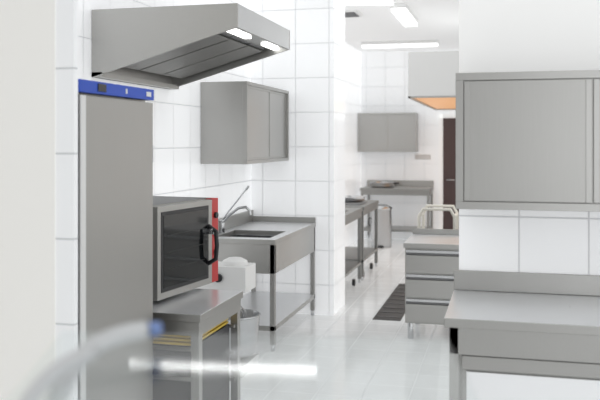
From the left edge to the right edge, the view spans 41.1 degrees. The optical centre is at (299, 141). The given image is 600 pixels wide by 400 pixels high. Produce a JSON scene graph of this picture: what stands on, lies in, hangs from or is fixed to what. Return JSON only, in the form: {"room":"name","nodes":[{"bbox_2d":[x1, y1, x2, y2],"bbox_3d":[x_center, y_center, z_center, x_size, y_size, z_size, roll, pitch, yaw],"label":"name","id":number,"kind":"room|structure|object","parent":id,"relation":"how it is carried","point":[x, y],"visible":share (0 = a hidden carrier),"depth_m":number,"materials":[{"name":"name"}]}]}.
{"room":"commercial kitchen","nodes":[
{"label":"commercial kitchen","id":0,"kind":"room"},
{"bbox_2d":[0,0,54,399],"bbox_3d":[-1.693,0.050,8.881,4.311,3.200,10.834,0,0,14],"label":"wall","id":1,"kind":"structure","parent":0,"point":[27,27],"depth_m":3.13,"materials":[{"name":"white paint"}]},
{"bbox_2d":[55,0,77,399],"bbox_3d":[-0.906,0.050,3.107,0.080,3.200,0.030,0,0,14],"label":"wall","id":2,"kind":"structure","parent":0,"point":[66,11],"depth_m":3.09,"materials":[{"name":"white tile"}]},
{"bbox_2d":[78,0,360,295],"bbox_3d":[-0.393,0.050,8.540,0.200,3.200,10.850,0,0,14],"label":"wall","id":3,"kind":"structure","parent":0,"point":[178,170],"depth_m":6.34,"materials":[{"name":"tile"}]},
{"bbox_2d":[92,3,289,89],"bbox_3d":[-0.654,-0.590,5.254,0.916,0.405,1.200,0,0,14],"label":"hood","id":4,"kind":"object","parent":3,"relation":"attached to","point":[165,47],"visible":1,"depth_m":4.77,"materials":[{"name":"metal"}]},
{"bbox_2d":[201,81,288,163],"bbox_3d":[-0.457,-0.154,7.067,0.398,0.666,1.279,0,0,14],"label":"upper cabinet","id":5,"kind":"object","parent":3,"relation":"attached to","point":[243,122],"visible":1,"depth_m":6.49,"materials":[{"name":"metal"}]},
{"bbox_2d":[251,0,344,314],"bbox_3d":[-0.009,0.050,7.972,0.825,3.200,0.540,0,0,14],"label":"wall","id":6,"kind":"structure","parent":0,"point":[311,183],"depth_m":7.69,"materials":[{"name":"tile"}]},
{"bbox_2d":[229,238,448,399],"bbox_3d":[0.204,1.710,5.832,9.500,0.120,16.400,0,0,14],"label":"floor","id":7,"kind":"structure","parent":0,"point":[348,354],"depth_m":6.27,"materials":[{"name":"tile"}]},
{"bbox_2d":[78,79,153,399],"bbox_3d":[-1.155,0.698,3.579,0.777,1.903,0.700,0,0,14],"label":"fridge","id":8,"kind":"object","parent":7,"relation":"on","point":[115,121],"visible":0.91,"depth_m":3.44,"materials":[{"name":"metal"}]},
{"bbox_2d":[21,321,270,399],"bbox_3d":[-0.074,0.957,0.890,0.686,1.386,0.819,0,0,0],"label":"faucet","id":9,"kind":"object","parent":7,"relation":"on","point":[61,375],"depth_m":1.10,"materials":[{"name":"metal"}]},
{"bbox_2d":[153,289,242,399],"bbox_3d":[-0.865,1.250,4.368,0.947,0.800,0.660,0,0,14],"label":"table","id":10,"kind":"object","parent":7,"relation":"on","point":[191,361],"visible":0.44,"depth_m":4.08,"materials":[{"name":"silver metal"}]},
{"bbox_2d":[153,196,218,300],"bbox_3d":[-0.849,0.576,4.572,0.644,0.545,0.670,0,0,22],"label":"oven","id":11,"kind":"object","parent":10,"relation":"on","point":[185,229],"depth_m":4.42,"materials":[{"name":"metal"}]},
{"bbox_2d":[195,257,260,377],"bbox_3d":[-0.533,1.242,5.799,0.488,0.815,0.450,0,0,14],"label":"mixer","id":12,"kind":"object","parent":7,"relation":"on","point":[234,273],"visible":0.21,"depth_m":5.71,"materials":[{"name":"white plastic"}]},
{"bbox_2d":[218,186,315,350],"bbox_3d":[-0.335,1.007,7.047,0.645,1.286,1.406,0,0,14],"label":"sink","id":13,"kind":"object","parent":7,"relation":"on","point":[274,243],"visible":0.66,"depth_m":6.93,"materials":[{"name":"metal"}]},
{"bbox_2d":[345,207,362,285],"bbox_3d":[0.212,1.024,8.916,0.776,1.251,1.200,0,0,14],"label":"table","id":14,"kind":"object","parent":7,"relation":"on","point":[352,214],"visible":0.17,"depth_m":9.19,"materials":[{"name":"metal"}]},
{"bbox_2d":[345,195,378,280],"bbox_3d":[0.528,1.024,10.152,0.776,1.251,1.150,0,0,14],"label":"table","id":15,"kind":"object","parent":7,"relation":"on","point":[351,253],"visible":0.43,"depth_m":10.11,"materials":[{"name":"metal"}]},
{"bbox_2d":[368,204,391,247],"bbox_3d":[1.279,1.315,12.612,0.352,0.670,0.352,0,0,-31],"label":"bin","id":16,"kind":"object","parent":7,"relation":"on","point":[384,211],"visible":0.72,"depth_m":12.47,"materials":[{"name":"metal"}]},
{"bbox_2d":[373,284,404,320],"bbox_3d":[1.038,1.645,8.335,0.260,0.010,1.918,0,0,14],"label":"floor drain","id":17,"kind":"object","parent":7,"relation":"on","point":[393,309],"visible":0.66,"depth_m":7.95,"materials":[{"name":"grey metal"}]},
{"bbox_2d":[360,180,433,237],"bbox_3d":[1.615,1.150,13.260,1.133,1.000,0.700,0,0,14],"label":"table","id":18,"kind":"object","parent":7,"relation":"on","point":[374,187],"depth_m":13.12,"materials":[{"name":"metal"}]},
{"bbox_2d":[403,228,458,338],"bbox_3d":[1.673,1.220,6.806,1.500,0.860,0.700,0,0,14],"label":"drawer unit","id":19,"kind":"object","parent":7,"relation":"on","point":[431,255],"visible":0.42,"depth_m":6.62,"materials":[{"name":"metal"}]},
{"bbox_2d":[417,204,458,228],"bbox_3d":[1.585,1.143,7.872,0.812,1.014,0.452,0,0,14],"label":"trolley","id":20,"kind":"object","parent":7,"relation":"on","point":[423,210],"visible":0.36,"depth_m":7.77,"materials":[{"name":"white metal"}]},
{"bbox_2d":[444,270,599,399],"bbox_3d":[2.274,1.150,3.340,3.252,1.000,0.691,0,0,14],"label":"table","id":21,"kind":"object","parent":7,"relation":"on","point":[513,335],"depth_m":3.41,"materials":[{"name":"metal"}]},
{"bbox_2d":[345,0,458,51],"bbox_3d":[0.204,-1.610,5.832,9.500,0.120,16.400,0,0,14],"label":"ceiling","id":22,"kind":"structure","parent":0,"point":[437,19],"depth_m":10.73,"materials":[{"name":"white paint"}]},
{"bbox_2d":[345,10,361,17],"bbox_3d":[0.517,-1.536,9.625,0.400,0.024,0.400,0,0,14],"label":"ceiling vent","id":23,"kind":"object","parent":22,"relation":"in","point":[348,13],"visible":0.41,"depth_m":9.52,"materials":[{"name":"white plastic"}]},
{"bbox_2d":[345,0,393,4],"bbox_3d":[0.550,-1.510,8.600,0.900,0.076,0.120,0,0,0],"label":"lamp","id":24,"kind":"object","parent":22,"relation":"attached to","point":[347,2],"visible":0.62,"depth_m":8.59,"materials":[{"name":"white plastic"}]},
{"bbox_2d":[361,40,438,48],"bbox_3d":[1.536,-1.506,12.317,1.177,0.085,0.180,0,0,14],"label":"lamp","id":25,"kind":"object","parent":22,"relation":"attached to","point":[409,43],"visible":1,"depth_m":12.26,"materials":[{"name":"white plastic"}]},
{"bbox_2d":[390,3,417,26],"bbox_3d":[1.253,-1.506,9.548,0.180,0.085,1.250,0,0,14],"label":"lamp","id":26,"kind":"object","parent":22,"relation":"attached to","point":[403,13],"visible":0.96,"depth_m":9.25,"materials":[{"name":"white plastic"}]},
{"bbox_2d":[408,51,458,109],"bbox_3d":[2.791,-1.032,10.898,2.200,1.032,3.700,0,0,14],"label":"hood","id":27,"kind":"object","parent":22,"relation":"attached to","point":[431,74],"visible":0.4,"depth_m":9.32,"materials":[{"name":"white metal"}]},
{"bbox_2d":[361,49,458,238],"bbox_3d":[3.788,0.050,13.172,6.000,3.200,0.200,0,0,14],"label":"wall","id":28,"kind":"structure","parent":0,"point":[384,74],"depth_m":13.61,"materials":[{"name":"tile"}]},
{"bbox_2d":[358,112,417,151],"bbox_3d":[1.482,-0.159,13.470,0.976,0.654,0.360,0,0,14],"label":"upper cabinet","id":29,"kind":"object","parent":28,"relation":"attached to","point":[377,132],"visible":1,"depth_m":13.30,"materials":[{"name":"metal"}]},
{"bbox_2d":[415,154,430,159],"bbox_3d":[2.075,0.253,13.493,0.251,0.085,0.020,0,0,14],"label":"socket","id":30,"kind":"object","parent":28,"relation":"attached to","point":[417,156],"visible":1,"depth_m":13.48,"materials":[{"name":"white plastic"}]},
{"bbox_2d":[439,114,458,228],"bbox_3d":[2.824,0.595,13.257,1.020,2.110,0.106,0,0,14],"label":"door","id":31,"kind":"structure","parent":28,"relation":"in","point":[447,122],"depth_m":13.36,"materials":[{"name":"dark brown wood"}]},
{"bbox_2d":[459,0,599,274],"bbox_3d":[2.495,0.050,3.748,3.427,3.200,0.200,0,0,14],"label":"wall","id":32,"kind":"structure","parent":0,"point":[495,35],"depth_m":3.99,"materials":[{"name":"tile"}]},
{"bbox_2d":[456,70,599,211],"bbox_3d":[2.281,-0.005,3.510,3.123,0.633,0.360,0,0,14],"label":"upper cabinet","id":33,"kind":"object","parent":32,"relation":"attached to","point":[530,140],"visible":1,"depth_m":3.65,"materials":[{"name":"metal"}]}
]}

